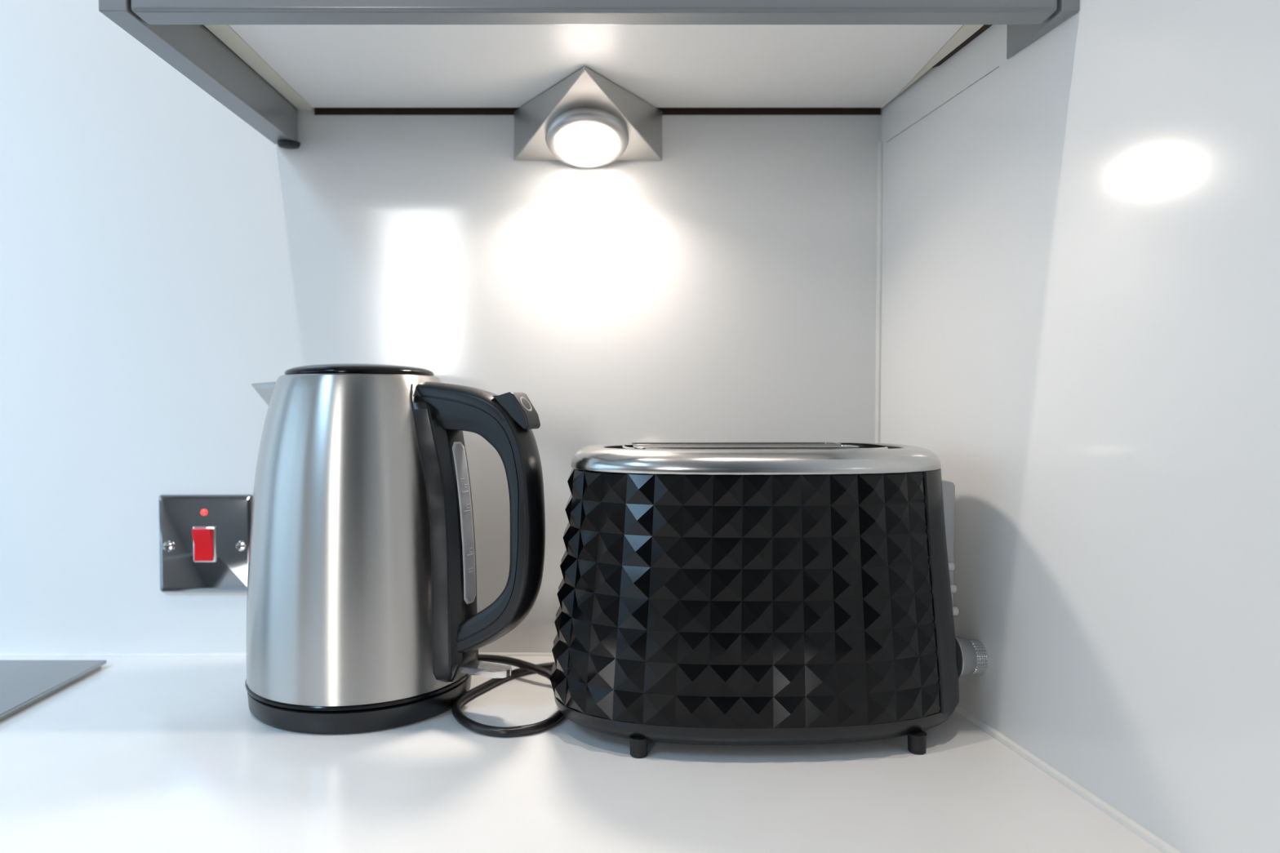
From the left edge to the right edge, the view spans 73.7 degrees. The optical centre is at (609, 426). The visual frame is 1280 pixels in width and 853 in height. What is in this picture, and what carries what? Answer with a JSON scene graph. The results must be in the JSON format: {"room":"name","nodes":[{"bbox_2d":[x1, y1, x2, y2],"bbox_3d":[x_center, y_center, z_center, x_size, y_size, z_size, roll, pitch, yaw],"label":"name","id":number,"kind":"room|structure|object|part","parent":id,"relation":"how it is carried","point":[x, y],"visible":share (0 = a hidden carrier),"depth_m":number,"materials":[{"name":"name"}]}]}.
{"room":"kitchen","nodes":[
{"label":"kitchen","id":0,"kind":"room"},
{"bbox_2d":[0,0,881,653],"bbox_3d":[-1.000,-0.078,0.844,2.800,2.410,0.080,0,2,0],"label":"wall","id":1,"kind":"structure","parent":0,"point":[162,259],"depth_m":0.80,"materials":[{"name":"white paint"}]},
{"bbox_2d":[158,494,253,592],"bbox_3d":[-0.381,0.111,0.802,0.089,0.092,0.014,0,2,0],"label":"switch","id":2,"kind":"object","parent":1,"relation":"attached to","point":[204,540],"visible":0.97,"depth_m":0.80,"materials":[{"name":"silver metal"}]},
{"bbox_2d":[0,653,553,656],"bbox_3d":[-1.314,0.218,0.812,2.972,0.004,0.004,0,2,0],"label":"trim","id":3,"kind":"structure","parent":1,"relation":"attached to","point":[1,654],"depth_m":0.81,"materials":[{"name":"white plastic"}]},
{"bbox_2d":[98,0,1079,149],"bbox_3d":[-0.013,-0.606,0.652,0.604,0.704,0.274,0,2,0],"label":"upper cabinet","id":4,"kind":"object","parent":1,"relation":"attached to","point":[264,61],"visible":0.99,"depth_m":0.65,"materials":[{"name":"grey paint"}]},
{"bbox_3d":[-0.302,-0.609,0.651,0.022,0.699,0.271,0,2,0],"label":"panel","id":5,"kind":"part","parent":4,"relation":"part of","materials":[{"name":"grey paint"}]},
{"bbox_2d":[514,66,662,167],"bbox_3d":[-0.020,-0.265,0.744,0.138,0.055,0.107,0,2,0],"label":"lamp","id":6,"kind":"object","parent":4,"relation":"attached to","point":[585,119],"visible":1,"depth_m":0.75,"materials":[{"name":"silver metal"}]},
{"bbox_3d":[-0.009,-0.605,0.526,0.572,0.698,0.021,0,2,0],"label":"door","id":7,"kind":"part","parent":4,"relation":"part of","materials":[{"name":"grey paint"}]},
{"bbox_3d":[-0.010,-0.301,0.669,0.531,0.018,0.242,0,2,0],"label":"underside panel","id":8,"kind":"part","parent":4,"relation":"part of","materials":[{"name":"white laminate"}]},
{"bbox_2d":[880,0,1279,852],"bbox_3d":[0.524,-0.029,-0.908,0.099,2.410,3.628,0,2,-7],"label":"wall","id":9,"kind":"structure","parent":0,"point":[1080,299],"depth_m":0.50,"materials":[{"name":"white paint"}]},
{"bbox_2d":[875,141,882,443],"bbox_3d":[0.253,-0.026,0.805,0.004,0.480,0.004,1,2,22],"label":"trim","id":10,"kind":"structure","parent":9,"relation":"attached to","point":[880,143],"depth_m":0.80,"materials":[{"name":"white plastic"}]},
{"bbox_2d":[886,66,999,142],"bbox_3d":[0.267,-0.260,0.699,0.001,0.001,0.179,0,2,-7],"label":"trim","id":11,"kind":"structure","parent":9,"relation":"attached to","point":[998,66],"depth_m":0.68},
{"bbox_2d":[954,705,1181,852],"bbox_3d":[0.301,0.228,0.441,0.007,0.007,0.746,0,2,-7],"label":"trim","id":12,"kind":"structure","parent":9,"relation":"attached to","point":[1161,845],"depth_m":0.53,"materials":[{"name":"white plastic"}]},
{"bbox_3d":[-0.775,1.226,-0.873,3.250,0.100,3.586,0,2,0],"label":"floor","id":13,"kind":"structure","parent":0,"visible":0},
{"bbox_3d":[-1.018,0.646,0.532,2.535,0.779,0.572,0,2,0],"label":"base cabinet","id":14,"kind":"object","parent":13,"relation":"on","visible":0},
{"bbox_2d":[0,656,1163,852],"bbox_3d":[-0.984,0.241,0.509,2.629,0.030,0.605,0,2,0],"label":"countertop","id":15,"kind":"structure","parent":14,"relation":"on","point":[135,754],"depth_m":0.53,"materials":[{"name":"white stone"}]},
{"bbox_2d":[0,660,106,720],"bbox_3d":[-0.754,0.223,0.519,0.592,0.006,0.516,0,2,0],"label":"cooktop","id":16,"kind":"object","parent":15,"relation":"in","point":[23,683],"visible":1,"depth_m":0.73,"materials":[{"name":"black glass"}]},
{"bbox_2d":[247,654,551,733],"bbox_3d":[-0.058,0.210,0.762,0.490,0.018,0.176,-1,2,-22],"label":"base","id":17,"kind":"object","parent":15,"relation":"on","point":[390,717],"visible":0.33,"depth_m":0.63,"materials":[{"name":"black plastic"}]},
{"bbox_2d":[244,363,545,711],"bbox_3d":[-0.189,0.076,0.681,0.179,0.253,0.251,-1,2,-38],"label":"electric kettle","id":18,"kind":"object","parent":17,"relation":"on","point":[362,594],"visible":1,"depth_m":0.63,"materials":[{"name":"silver metal"}]},
{"bbox_3d":[-0.280,-0.016,0.729,0.066,0.044,0.052,1,2,23],"label":"spout","id":19,"kind":"part","parent":18,"relation":"part of","materials":[{"name":"silver metal"}]},
{"bbox_3d":[-0.203,-0.046,0.695,0.117,0.009,0.117,1,2,23],"label":"lid","id":20,"kind":"part","parent":18,"relation":"part of","materials":[{"name":"black plastic"}]},
{"bbox_3d":[-0.129,0.082,0.667,0.047,0.230,0.048,1,2,23],"label":"handle mount","id":21,"kind":"part","parent":18,"relation":"part of","materials":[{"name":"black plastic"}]},
{"bbox_3d":[-0.098,0.072,0.654,0.102,0.213,0.030,1,2,23],"label":"handle","id":22,"kind":"part","parent":18,"relation":"part of","materials":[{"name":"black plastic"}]},
{"bbox_3d":[-0.095,0.187,0.656,0.042,0.005,0.021,1,2,23],"label":"power lever","id":23,"kind":"part","parent":18,"relation":"part of","materials":[{"name":"clear plastic"}]},
{"bbox_3d":[0.026,0.211,0.753,0.351,0.016,0.063,0,2,-4],"label":"power cord","id":24,"kind":"part","parent":17,"relation":"part of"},
{"bbox_2d":[451,441,987,758],"bbox_3d":[0.078,0.117,0.680,0.409,0.209,0.251,0,2,-2],"label":"toaster","id":25,"kind":"object","parent":15,"relation":"on","point":[709,593],"visible":0.99,"depth_m":0.57,"materials":[{"name":"black plastic"}]},
{"bbox_3d":[0.013,0.216,0.741,0.328,0.007,0.143,-1,2,-41],"label":"power cord","id":26,"kind":"part","parent":25,"relation":"part of","materials":[{"name":"black rubber"}]},
{"bbox_3d":[0.108,0.018,0.647,0.197,0.008,0.101,0,2,-2],"label":"slot plate","id":27,"kind":"part","parent":25,"relation":"part of","materials":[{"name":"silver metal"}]},
{"bbox_3d":[0.238,0.114,0.654,0.044,0.169,0.122,0,2,-2],"label":"panel","id":28,"kind":"part","parent":25,"relation":"part of","materials":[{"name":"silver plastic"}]},
{"bbox_3d":[0.264,0.172,0.638,0.013,0.031,0.031,0,2,-2],"label":"browning knob","id":29,"kind":"part","parent":25,"relation":"part of","materials":[{"name":"silver metal"}]}
]}

